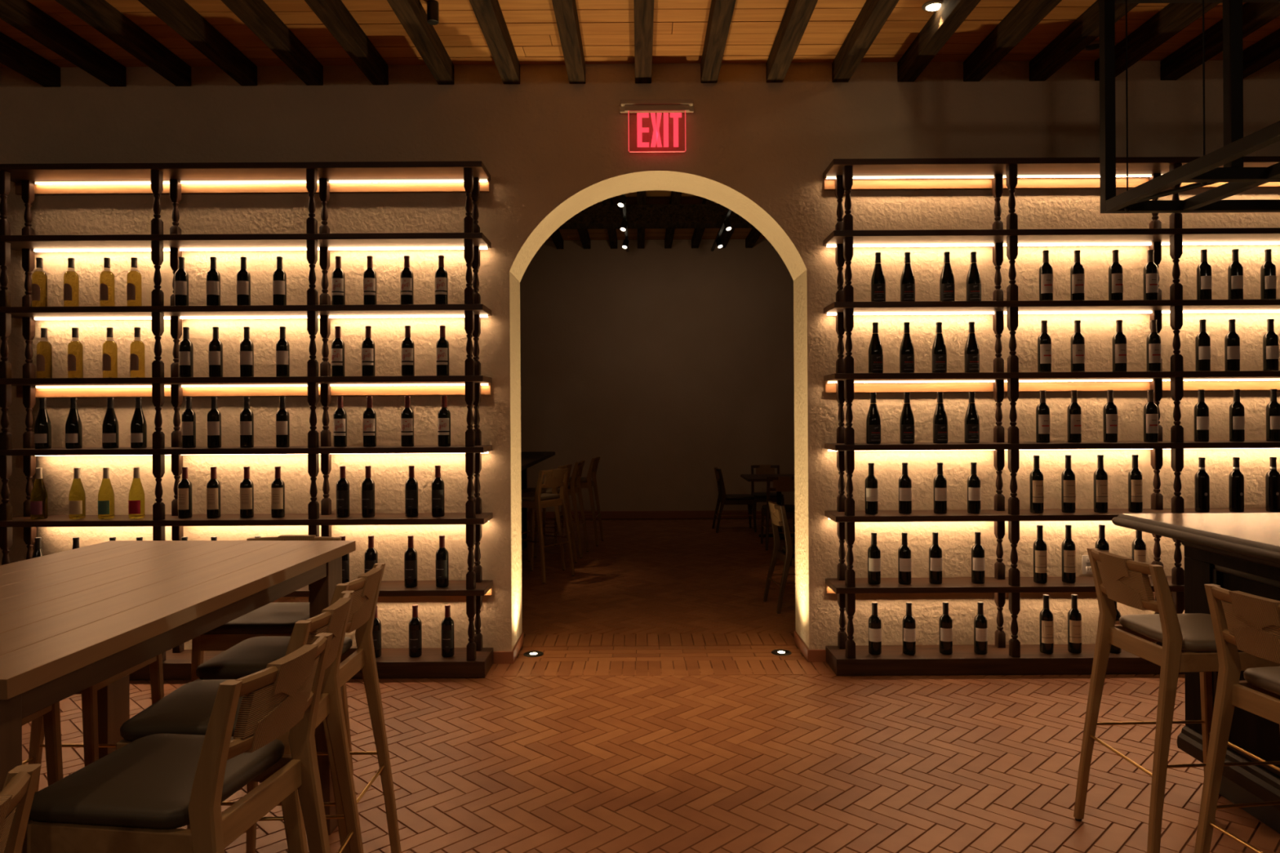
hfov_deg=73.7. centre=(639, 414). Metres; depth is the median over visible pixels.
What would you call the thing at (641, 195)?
ceiling beam
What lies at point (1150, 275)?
wine bottle
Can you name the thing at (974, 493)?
wine bottle
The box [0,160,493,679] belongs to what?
wine rack
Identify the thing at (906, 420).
wine bottle
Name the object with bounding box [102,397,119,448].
wine bottle
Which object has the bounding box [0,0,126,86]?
ceiling beam
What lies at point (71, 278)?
wine bottle
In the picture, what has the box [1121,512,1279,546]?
countertop
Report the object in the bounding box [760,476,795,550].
dining chair
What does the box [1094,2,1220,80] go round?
ceiling beam
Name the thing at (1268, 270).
wine bottle
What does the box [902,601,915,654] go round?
wine bottle
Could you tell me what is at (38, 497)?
wine bottle
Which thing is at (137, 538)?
wine bottle
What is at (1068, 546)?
wine bottle
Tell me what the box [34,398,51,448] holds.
wine bottle
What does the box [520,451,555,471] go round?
countertop
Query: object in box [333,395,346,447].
wine bottle
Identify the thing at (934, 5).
recessed light
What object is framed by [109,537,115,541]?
wine bottle
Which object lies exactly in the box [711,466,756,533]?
dining chair
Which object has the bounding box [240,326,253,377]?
wine bottle
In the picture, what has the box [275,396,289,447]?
wine bottle
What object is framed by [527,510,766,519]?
baseboard
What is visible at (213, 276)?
wine bottle
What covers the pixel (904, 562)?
wine bottle
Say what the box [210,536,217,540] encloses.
wine bottle
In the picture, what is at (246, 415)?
wine bottle
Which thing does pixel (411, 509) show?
wine bottle
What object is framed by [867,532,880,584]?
wine bottle
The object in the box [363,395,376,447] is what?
wine bottle
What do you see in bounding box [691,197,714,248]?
ceiling beam
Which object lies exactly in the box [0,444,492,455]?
shelf
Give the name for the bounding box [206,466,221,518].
wine bottle
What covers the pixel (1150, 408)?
wine bottle
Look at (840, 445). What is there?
shelf
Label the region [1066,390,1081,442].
wine bottle
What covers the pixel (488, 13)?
ceiling beam
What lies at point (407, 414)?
wine bottle
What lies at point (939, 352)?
wine bottle
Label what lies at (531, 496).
seat cushion
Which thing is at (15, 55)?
ceiling beam
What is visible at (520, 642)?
baseboard
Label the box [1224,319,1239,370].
wine bottle
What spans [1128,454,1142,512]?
wine bottle
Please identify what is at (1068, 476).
wine bottle
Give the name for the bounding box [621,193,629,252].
track
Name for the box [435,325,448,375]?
wine bottle
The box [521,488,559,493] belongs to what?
seat cushion
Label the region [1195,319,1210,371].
wine bottle
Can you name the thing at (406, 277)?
wine bottle
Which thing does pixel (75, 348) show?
wine bottle
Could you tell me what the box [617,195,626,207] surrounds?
track spotlight
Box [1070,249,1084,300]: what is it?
wine bottle
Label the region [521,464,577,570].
bar stool
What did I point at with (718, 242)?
track spotlight
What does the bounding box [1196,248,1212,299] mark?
wine bottle
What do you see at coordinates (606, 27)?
ceiling
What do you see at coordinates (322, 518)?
shelf
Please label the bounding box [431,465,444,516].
wine bottle
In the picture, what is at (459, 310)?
shelf
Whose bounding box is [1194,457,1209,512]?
wine bottle
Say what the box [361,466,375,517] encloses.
wine bottle
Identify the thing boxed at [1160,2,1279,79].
ceiling beam
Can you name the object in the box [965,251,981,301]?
wine bottle
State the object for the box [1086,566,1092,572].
socket
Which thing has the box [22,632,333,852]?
bar stool
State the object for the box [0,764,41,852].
bar stool
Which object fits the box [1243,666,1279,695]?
seat cushion
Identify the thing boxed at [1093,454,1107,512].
wine bottle
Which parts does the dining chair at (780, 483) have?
leg, leg, seat frame, rail, rail, leg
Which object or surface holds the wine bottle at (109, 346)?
on the wine rack at (471, 178)
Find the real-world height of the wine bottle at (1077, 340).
0.311 m
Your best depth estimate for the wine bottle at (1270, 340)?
5.05 m
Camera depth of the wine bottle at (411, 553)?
5.04 m
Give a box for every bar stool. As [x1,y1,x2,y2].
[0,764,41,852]
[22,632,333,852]
[22,653,164,793]
[22,701,62,786]
[115,591,364,852]
[191,535,353,774]
[193,563,401,852]
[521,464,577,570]
[521,468,574,583]
[533,460,589,558]
[554,456,604,546]
[1073,547,1279,852]
[1194,583,1279,852]
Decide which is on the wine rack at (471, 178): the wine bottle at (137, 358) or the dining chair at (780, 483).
the wine bottle at (137, 358)
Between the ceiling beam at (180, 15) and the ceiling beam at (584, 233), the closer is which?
the ceiling beam at (180, 15)
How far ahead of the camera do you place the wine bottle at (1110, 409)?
5.05 m
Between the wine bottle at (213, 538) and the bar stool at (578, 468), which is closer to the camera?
the wine bottle at (213, 538)
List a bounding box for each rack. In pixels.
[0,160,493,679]
[822,155,1279,675]
[1098,0,1279,213]
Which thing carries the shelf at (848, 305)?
attached to the wine rack at (843, 175)
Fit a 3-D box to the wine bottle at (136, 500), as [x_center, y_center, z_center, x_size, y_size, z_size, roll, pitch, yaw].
[-2.997,0.466,5.081,0.084,0.302,0.085,0,0,5]
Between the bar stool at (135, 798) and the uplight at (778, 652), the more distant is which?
the uplight at (778, 652)
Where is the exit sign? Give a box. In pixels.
[619,98,693,152]
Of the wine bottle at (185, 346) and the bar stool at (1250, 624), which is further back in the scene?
the wine bottle at (185, 346)
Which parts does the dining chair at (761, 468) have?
leg, leg, rail, seat frame, leg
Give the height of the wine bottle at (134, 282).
0.302 m
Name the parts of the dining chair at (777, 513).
leg, rail, leg, seat frame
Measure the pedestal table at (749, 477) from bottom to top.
0.750 m
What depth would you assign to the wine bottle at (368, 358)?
5.05 m
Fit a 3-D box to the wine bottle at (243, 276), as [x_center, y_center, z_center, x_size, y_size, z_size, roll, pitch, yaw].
[-2.361,-0.786,5.083,0.076,0.302,0.076,0,0,1]
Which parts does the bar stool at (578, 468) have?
leg, leg, seat frame, leg, leg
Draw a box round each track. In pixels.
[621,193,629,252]
[711,208,731,251]
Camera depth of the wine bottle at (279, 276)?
5.05 m
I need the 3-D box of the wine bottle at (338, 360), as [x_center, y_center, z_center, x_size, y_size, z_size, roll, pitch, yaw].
[-1.797,-0.374,5.080,0.076,0.302,0.078,0,0,8]
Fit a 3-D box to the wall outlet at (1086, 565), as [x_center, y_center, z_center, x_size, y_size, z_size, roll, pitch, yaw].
[2.806,0.925,5.254,0.165,0.118,0.012,0,0,0]
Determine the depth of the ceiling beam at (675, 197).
11.33 m
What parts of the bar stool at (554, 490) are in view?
leg, leg, leg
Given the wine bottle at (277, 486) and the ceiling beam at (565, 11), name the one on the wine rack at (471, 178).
the wine bottle at (277, 486)
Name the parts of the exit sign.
panel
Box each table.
[0,540,355,852]
[740,474,794,539]
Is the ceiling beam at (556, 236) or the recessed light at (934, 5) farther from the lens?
the ceiling beam at (556, 236)
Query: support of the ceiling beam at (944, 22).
attached to the ceiling at (606, 27)
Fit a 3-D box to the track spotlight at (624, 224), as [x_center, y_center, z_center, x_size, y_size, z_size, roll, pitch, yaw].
[-0.177,-2.095,9.473,0.068,0.121,0.103,0,0,29]
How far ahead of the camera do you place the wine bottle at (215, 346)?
5.05 m
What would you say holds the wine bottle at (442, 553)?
on the wine rack at (471, 178)
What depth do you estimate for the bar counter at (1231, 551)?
3.25 m
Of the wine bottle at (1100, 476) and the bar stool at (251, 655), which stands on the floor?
the bar stool at (251, 655)
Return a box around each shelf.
[0,160,490,182]
[0,232,491,250]
[0,303,491,318]
[0,375,492,386]
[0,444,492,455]
[0,512,493,527]
[284,580,493,596]
[822,155,1279,178]
[822,227,1279,246]
[823,298,1279,313]
[823,370,1279,381]
[824,440,1279,450]
[824,507,1279,522]
[825,576,1184,593]
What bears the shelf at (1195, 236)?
attached to the wine rack at (843, 175)
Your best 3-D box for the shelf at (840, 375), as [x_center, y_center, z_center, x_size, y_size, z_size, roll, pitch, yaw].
[2.681,-0.232,5.110,3.096,0.035,0.296,0,0,0]
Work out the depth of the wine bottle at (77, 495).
5.06 m
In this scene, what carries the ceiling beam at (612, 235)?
attached to the ceiling at (652, 197)
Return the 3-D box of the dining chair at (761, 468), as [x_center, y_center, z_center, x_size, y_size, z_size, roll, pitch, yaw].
[1.720,1.107,11.545,0.448,0.825,0.528,0,0,2]
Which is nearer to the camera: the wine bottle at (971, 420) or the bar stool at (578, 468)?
the wine bottle at (971, 420)
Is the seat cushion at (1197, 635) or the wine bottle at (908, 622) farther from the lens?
the wine bottle at (908, 622)
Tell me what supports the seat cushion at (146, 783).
on the bar stool at (135, 798)
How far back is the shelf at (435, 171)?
5.04 m
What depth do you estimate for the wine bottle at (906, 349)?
5.05 m
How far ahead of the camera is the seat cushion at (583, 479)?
9.99 m
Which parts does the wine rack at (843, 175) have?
ledger rail, ledger rail, ledger rail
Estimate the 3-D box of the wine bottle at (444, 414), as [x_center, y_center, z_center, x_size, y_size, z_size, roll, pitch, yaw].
[-1.167,0.038,5.085,0.076,0.302,0.078,0,0,5]
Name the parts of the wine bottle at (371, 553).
bottle glass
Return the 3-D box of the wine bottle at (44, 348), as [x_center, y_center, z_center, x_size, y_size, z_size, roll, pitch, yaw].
[-3.547,-0.363,5.082,0.076,0.302,0.076,0,0,10]
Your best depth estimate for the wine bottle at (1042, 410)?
5.05 m
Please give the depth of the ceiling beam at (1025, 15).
4.70 m
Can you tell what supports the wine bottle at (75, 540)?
on the wine rack at (471, 178)
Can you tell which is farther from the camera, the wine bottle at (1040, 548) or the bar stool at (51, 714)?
the wine bottle at (1040, 548)
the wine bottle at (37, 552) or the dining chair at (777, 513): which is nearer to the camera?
the wine bottle at (37, 552)
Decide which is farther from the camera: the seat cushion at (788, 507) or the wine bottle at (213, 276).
the seat cushion at (788, 507)
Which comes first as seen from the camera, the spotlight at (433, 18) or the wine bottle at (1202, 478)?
the spotlight at (433, 18)
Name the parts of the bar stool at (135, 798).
leg, seat frame, leg, rail, rail, leg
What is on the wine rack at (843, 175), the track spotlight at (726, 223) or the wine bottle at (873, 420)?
the wine bottle at (873, 420)
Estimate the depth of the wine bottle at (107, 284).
5.06 m
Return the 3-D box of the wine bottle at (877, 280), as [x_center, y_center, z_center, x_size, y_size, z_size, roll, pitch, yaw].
[1.418,-0.810,5.079,0.084,0.305,0.086,0,0,8]
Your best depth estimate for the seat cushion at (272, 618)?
3.15 m
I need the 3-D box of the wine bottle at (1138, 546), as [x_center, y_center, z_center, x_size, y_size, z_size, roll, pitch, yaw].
[2.971,0.826,5.080,0.075,0.341,0.076,0,0,6]
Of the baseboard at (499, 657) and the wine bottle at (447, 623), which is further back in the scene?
the baseboard at (499, 657)
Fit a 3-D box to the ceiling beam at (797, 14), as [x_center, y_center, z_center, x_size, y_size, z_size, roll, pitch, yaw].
[0.828,-2.105,0.630,0.103,0.120,9.260,0,0,0]
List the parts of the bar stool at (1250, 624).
leg, rail, rail, seat frame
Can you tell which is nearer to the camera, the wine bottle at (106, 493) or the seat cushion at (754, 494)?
the wine bottle at (106, 493)
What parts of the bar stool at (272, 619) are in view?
leg, seat frame, leg, rail, leg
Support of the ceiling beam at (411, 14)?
attached to the ceiling at (606, 27)
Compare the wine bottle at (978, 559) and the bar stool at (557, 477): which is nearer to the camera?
the wine bottle at (978, 559)
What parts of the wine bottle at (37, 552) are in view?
bottle glass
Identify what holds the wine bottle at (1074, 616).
on the wine rack at (843, 175)
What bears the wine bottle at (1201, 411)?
on the wine rack at (843, 175)
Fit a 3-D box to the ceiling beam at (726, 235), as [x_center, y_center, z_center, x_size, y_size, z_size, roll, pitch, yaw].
[1.203,-2.512,9.135,0.100,0.130,6.830,0,0,0]
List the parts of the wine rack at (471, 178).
ledger rail, ledger rail, ledger rail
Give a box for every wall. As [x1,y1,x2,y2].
[0,59,1279,651]
[520,239,795,511]
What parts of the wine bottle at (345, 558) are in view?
bottle glass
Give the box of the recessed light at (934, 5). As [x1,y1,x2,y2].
[922,0,942,12]
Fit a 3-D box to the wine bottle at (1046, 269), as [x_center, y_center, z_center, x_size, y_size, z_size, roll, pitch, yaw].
[2.414,-0.820,5.074,0.076,0.311,0.077,0,0,4]
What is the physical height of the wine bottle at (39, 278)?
0.302 m
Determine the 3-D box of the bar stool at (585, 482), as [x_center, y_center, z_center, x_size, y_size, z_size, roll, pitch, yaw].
[-0.728,1.021,10.171,0.528,1.027,0.448,0,0,6]
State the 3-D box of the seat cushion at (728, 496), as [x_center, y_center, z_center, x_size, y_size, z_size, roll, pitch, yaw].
[1.296,1.080,11.209,0.374,0.043,0.392,0,0,-2]
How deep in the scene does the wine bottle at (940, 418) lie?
5.06 m
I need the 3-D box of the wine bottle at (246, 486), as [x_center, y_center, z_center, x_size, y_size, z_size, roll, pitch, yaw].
[-2.338,0.462,5.075,0.076,0.302,0.077,0,0,-8]
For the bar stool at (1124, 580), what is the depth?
2.92 m
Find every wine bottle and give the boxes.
[30,467,48,519]
[31,257,47,306]
[31,537,44,558]
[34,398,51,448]
[36,328,52,377]
[63,257,79,306]
[65,397,82,448]
[67,327,83,377]
[68,467,85,519]
[72,537,79,549]
[97,467,114,519]
[99,257,115,306]
[102,327,117,377]
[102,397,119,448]
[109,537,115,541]
[126,257,142,306]
[128,466,145,519]
[129,327,145,377]
[130,397,146,448]
[136,537,142,540]
[173,257,188,306]
[177,466,192,518]
[178,327,193,377]
[181,396,195,448]
[181,536,187,540]
[206,257,220,305]
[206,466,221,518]
[207,396,221,448]
[208,326,222,377]
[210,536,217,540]
[236,256,250,305]
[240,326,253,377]
[240,396,253,447]
[240,466,253,518]
[271,466,284,518]
[272,256,286,305]
[275,326,289,376]
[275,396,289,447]
[331,256,345,304]
[331,326,345,376]
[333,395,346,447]
[336,466,349,517]
[339,535,349,583]
[361,325,375,376]
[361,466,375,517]
[363,255,377,304]
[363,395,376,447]
[364,535,377,573]
[372,604,381,657]
[400,255,413,304]
[400,395,413,446]
[401,325,414,375]
[404,465,418,517]
[404,535,417,587]
[408,604,422,657]
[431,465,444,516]
[435,255,448,304]
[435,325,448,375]
[435,535,448,587]
[437,395,450,446]
[441,604,454,657]
[864,462,878,514]
[866,392,880,444]
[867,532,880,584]
[868,322,883,373]
[868,601,881,654]
[871,252,885,301]
[897,532,911,584]
[898,462,911,514]
[899,322,914,373]
[899,392,914,444]
[900,252,915,301]
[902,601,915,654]
[928,532,942,584]
[931,322,946,373]
[933,391,947,443]
[933,462,946,514]
[938,601,952,654]
[939,251,955,301]
[964,321,979,372]
[964,391,979,443]
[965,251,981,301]
[967,462,981,513]
[971,531,985,583]
[973,601,987,654]
[1029,455,1044,513]
[1033,524,1047,583]
[1035,390,1049,443]
[1037,320,1051,372]
[1039,249,1053,300]
[1039,594,1053,653]
[1061,454,1075,513]
[1061,524,1075,583]
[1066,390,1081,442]
[1067,594,1081,653]
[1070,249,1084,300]
[1070,320,1084,372]
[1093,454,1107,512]
[1094,524,1109,552]
[1102,390,1117,442]
[1108,249,1123,300]
[1110,600,1121,653]
[1111,320,1127,371]
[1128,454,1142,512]
[1131,529,1146,563]
[1142,249,1158,299]
[1143,389,1158,442]
[1146,320,1161,371]
[1193,389,1208,441]
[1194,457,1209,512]
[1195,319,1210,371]
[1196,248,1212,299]
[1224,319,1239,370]
[1227,248,1243,299]
[1228,457,1244,512]
[1229,389,1244,441]
[1260,248,1276,299]
[1262,319,1278,370]
[1265,457,1279,511]
[1266,389,1279,441]
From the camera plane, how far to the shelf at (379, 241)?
5.01 m
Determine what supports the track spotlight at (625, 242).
attached to the track at (624, 213)
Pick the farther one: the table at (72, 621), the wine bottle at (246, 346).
the wine bottle at (246, 346)
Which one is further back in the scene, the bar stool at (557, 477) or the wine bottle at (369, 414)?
the bar stool at (557, 477)
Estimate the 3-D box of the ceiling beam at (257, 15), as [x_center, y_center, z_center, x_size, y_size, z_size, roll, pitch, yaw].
[-2.003,-2.088,0.630,0.102,0.120,9.260,0,0,0]
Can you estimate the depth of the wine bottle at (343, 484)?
5.05 m
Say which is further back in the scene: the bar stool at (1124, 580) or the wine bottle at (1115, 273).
the wine bottle at (1115, 273)
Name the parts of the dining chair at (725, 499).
leg, leg, seat frame, leg, leg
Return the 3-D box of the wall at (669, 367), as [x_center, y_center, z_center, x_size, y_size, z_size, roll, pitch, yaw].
[-0.003,-0.520,12.650,13.200,4.100,0.200,0,0,0]
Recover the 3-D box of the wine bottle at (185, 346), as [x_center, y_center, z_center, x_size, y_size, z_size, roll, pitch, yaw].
[-2.702,-0.368,5.081,0.076,0.302,0.076,0,0,9]
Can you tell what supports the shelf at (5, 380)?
attached to the wine rack at (471, 178)
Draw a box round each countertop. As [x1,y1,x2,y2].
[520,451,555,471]
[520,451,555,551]
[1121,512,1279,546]
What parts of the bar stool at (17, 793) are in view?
rail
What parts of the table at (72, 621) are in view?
leg, leg, leg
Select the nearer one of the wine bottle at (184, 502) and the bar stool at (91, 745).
the bar stool at (91, 745)
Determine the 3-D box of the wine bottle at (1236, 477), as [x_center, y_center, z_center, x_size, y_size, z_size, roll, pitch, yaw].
[3.547,0.416,5.074,0.075,0.323,0.076,0,0,-5]
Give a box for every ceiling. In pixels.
[0,0,1279,67]
[546,190,766,239]
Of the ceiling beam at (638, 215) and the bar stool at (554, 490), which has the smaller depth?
the bar stool at (554, 490)
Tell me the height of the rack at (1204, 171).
1.187 m
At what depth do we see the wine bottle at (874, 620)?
5.05 m
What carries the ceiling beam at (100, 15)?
attached to the ceiling at (606, 27)
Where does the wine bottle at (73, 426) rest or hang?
on the wine rack at (471, 178)
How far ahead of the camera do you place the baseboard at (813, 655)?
5.25 m
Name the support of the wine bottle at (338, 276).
on the wine rack at (471, 178)
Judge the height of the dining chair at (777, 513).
0.825 m
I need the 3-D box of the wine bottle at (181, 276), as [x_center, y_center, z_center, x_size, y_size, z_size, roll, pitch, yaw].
[-2.726,-0.784,5.074,0.076,0.302,0.076,0,0,-3]
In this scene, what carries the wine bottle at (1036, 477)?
on the wine rack at (843, 175)
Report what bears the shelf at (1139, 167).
attached to the wine rack at (843, 175)
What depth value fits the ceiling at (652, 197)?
11.98 m
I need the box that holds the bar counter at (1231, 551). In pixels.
[1111,512,1279,833]
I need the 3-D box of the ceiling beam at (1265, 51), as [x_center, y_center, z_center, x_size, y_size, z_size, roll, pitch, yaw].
[3.660,-2.122,0.630,0.096,0.120,9.260,0,0,0]
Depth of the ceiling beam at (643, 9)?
4.64 m
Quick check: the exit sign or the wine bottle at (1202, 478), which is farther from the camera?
the exit sign
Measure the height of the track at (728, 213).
0.280 m
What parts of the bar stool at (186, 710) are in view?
leg, leg, seat frame, rail, leg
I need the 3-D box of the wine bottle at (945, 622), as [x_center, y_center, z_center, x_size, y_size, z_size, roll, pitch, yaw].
[1.820,1.269,5.079,0.076,0.302,0.076,0,0,0]
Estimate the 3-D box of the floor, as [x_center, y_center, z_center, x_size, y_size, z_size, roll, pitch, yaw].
[0.009,1.581,4.200,13.200,0.107,16.900,0,0,0]
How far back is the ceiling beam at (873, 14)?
4.68 m
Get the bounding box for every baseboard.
[493,651,513,663]
[511,632,524,662]
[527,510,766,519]
[793,631,808,661]
[807,649,826,662]
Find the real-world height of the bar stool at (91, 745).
1.027 m
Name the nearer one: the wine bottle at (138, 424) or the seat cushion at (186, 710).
the seat cushion at (186, 710)
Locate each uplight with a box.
[523,650,543,657]
[771,648,791,655]
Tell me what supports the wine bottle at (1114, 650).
on the wine rack at (843, 175)
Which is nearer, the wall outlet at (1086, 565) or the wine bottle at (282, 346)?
the wine bottle at (282, 346)
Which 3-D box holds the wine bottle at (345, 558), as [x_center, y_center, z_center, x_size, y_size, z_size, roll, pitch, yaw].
[-1.768,0.874,5.074,0.076,0.302,0.077,0,0,-5]
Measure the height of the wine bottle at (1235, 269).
0.311 m
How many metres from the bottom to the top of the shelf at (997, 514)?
0.035 m
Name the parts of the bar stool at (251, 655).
leg, leg, rail, seat frame, rail, leg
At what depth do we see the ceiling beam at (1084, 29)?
4.79 m
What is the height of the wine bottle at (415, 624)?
0.302 m
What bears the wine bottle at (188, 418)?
on the wine rack at (471, 178)
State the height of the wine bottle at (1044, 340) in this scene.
0.311 m
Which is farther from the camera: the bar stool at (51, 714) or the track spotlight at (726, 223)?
the track spotlight at (726, 223)
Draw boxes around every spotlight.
[426,0,439,25]
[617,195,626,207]
[620,220,627,231]
[622,239,629,248]
[715,238,722,248]
[723,219,731,230]
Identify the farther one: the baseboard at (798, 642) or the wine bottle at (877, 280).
the baseboard at (798, 642)
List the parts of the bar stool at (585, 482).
leg, leg, seat frame, leg, leg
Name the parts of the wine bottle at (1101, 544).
bottle glass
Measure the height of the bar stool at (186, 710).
1.027 m
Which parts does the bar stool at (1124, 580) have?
leg, rail, rail, leg, seat frame, leg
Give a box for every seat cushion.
[28,733,284,829]
[120,679,242,741]
[195,635,352,679]
[204,602,309,634]
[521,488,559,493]
[521,492,558,501]
[568,477,586,482]
[725,493,755,499]
[751,492,783,497]
[762,504,795,511]
[782,545,795,556]
[1119,613,1241,652]
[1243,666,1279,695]
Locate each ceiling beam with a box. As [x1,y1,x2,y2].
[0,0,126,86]
[0,31,60,86]
[55,0,191,85]
[137,0,257,85]
[221,0,323,85]
[304,0,388,84]
[386,0,453,84]
[469,0,519,84]
[550,229,563,248]
[551,0,585,84]
[557,204,755,229]
[577,229,590,248]
[602,197,617,248]
[633,0,653,83]
[636,191,645,248]
[664,191,681,248]
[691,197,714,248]
[700,0,736,83]
[719,227,735,248]
[745,227,761,248]
[765,0,817,82]
[831,0,898,82]
[897,0,980,81]
[963,0,1062,81]
[1029,0,1138,80]
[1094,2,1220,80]
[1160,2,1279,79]
[1243,28,1279,78]
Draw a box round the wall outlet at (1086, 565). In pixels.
[1081,555,1092,574]
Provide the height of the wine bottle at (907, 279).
0.305 m
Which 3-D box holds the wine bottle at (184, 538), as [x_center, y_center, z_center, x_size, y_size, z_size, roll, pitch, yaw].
[-2.709,0.880,5.078,0.076,0.302,0.076,0,0,-8]
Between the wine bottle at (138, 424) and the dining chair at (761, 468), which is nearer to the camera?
the wine bottle at (138, 424)
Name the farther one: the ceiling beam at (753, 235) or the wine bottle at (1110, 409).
the ceiling beam at (753, 235)
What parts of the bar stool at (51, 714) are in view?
seat frame, leg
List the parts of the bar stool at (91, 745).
leg, leg, seat frame, leg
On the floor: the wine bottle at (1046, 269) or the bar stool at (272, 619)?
the bar stool at (272, 619)
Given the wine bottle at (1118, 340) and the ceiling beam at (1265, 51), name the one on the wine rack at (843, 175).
the wine bottle at (1118, 340)
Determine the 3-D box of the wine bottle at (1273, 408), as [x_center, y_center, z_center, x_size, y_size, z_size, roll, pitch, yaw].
[3.774,0.004,5.082,0.076,0.311,0.076,0,0,-3]
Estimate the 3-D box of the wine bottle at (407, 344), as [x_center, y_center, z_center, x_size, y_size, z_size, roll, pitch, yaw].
[-1.380,-0.376,5.074,0.076,0.302,0.078,0,0,0]
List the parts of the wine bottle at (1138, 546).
bottle glass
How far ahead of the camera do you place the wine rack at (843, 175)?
5.00 m
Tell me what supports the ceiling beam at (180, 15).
attached to the ceiling at (606, 27)
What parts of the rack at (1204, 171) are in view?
post, tie rod, rail, rail, rail, tie rod, rail, post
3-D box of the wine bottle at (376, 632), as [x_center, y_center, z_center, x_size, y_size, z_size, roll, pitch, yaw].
[-1.578,1.289,5.077,0.076,0.302,0.077,0,0,-5]
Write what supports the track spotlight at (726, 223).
attached to the track at (728, 213)
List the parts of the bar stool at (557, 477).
leg, leg, seat frame, rail, rail, leg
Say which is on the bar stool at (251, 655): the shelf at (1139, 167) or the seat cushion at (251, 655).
the seat cushion at (251, 655)
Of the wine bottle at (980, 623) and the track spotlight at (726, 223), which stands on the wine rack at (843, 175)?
the wine bottle at (980, 623)
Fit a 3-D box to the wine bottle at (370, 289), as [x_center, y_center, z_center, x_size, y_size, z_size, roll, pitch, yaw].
[-1.607,-0.791,5.078,0.076,0.302,0.078,0,0,-3]
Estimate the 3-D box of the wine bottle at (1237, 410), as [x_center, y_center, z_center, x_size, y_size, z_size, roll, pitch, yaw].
[3.551,0.006,5.077,0.076,0.311,0.076,0,0,-1]
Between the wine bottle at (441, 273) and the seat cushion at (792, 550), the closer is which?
the wine bottle at (441, 273)
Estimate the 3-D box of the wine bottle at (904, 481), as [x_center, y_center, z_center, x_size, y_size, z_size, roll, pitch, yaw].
[1.579,0.438,5.082,0.076,0.302,0.076,0,0,6]
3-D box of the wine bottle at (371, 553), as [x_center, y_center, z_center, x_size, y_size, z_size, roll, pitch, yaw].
[-1.601,0.873,5.081,0.076,0.302,0.077,0,0,4]
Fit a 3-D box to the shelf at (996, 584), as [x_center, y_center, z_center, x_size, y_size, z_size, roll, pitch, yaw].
[2.688,1.016,5.110,3.096,0.035,0.296,0,0,0]
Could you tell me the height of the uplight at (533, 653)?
0.006 m
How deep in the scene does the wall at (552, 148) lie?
5.26 m
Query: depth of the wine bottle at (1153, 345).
5.06 m
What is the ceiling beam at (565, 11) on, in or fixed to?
attached to the ceiling at (606, 27)
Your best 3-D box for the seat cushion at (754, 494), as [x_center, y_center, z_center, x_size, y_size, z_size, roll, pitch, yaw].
[1.717,1.077,11.480,0.392,0.043,0.374,0,0,2]
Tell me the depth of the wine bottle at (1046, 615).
5.05 m
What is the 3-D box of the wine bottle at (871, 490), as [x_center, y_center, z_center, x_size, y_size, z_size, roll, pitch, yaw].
[1.376,0.439,5.074,0.076,0.302,0.076,0,0,-4]
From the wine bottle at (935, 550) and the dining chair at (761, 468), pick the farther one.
the dining chair at (761, 468)
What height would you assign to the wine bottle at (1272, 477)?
0.323 m
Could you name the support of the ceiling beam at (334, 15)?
attached to the ceiling at (606, 27)
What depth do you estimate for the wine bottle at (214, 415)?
5.05 m
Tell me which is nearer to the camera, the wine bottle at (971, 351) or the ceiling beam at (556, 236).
the wine bottle at (971, 351)
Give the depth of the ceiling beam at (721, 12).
4.66 m
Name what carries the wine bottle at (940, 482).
on the wine rack at (843, 175)
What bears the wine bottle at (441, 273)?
on the wine rack at (471, 178)
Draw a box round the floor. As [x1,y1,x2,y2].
[22,517,1279,852]
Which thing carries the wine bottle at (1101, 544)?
on the wine rack at (843, 175)
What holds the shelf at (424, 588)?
attached to the wine rack at (471, 178)
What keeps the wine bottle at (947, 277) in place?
on the wine rack at (843, 175)
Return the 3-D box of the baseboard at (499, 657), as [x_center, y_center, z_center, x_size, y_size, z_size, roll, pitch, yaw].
[-0.841,1.498,5.254,0.125,0.075,0.012,0,0,0]
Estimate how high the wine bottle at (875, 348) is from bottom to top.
0.305 m
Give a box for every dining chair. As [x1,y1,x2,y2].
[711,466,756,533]
[748,464,784,529]
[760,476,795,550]
[763,501,795,613]

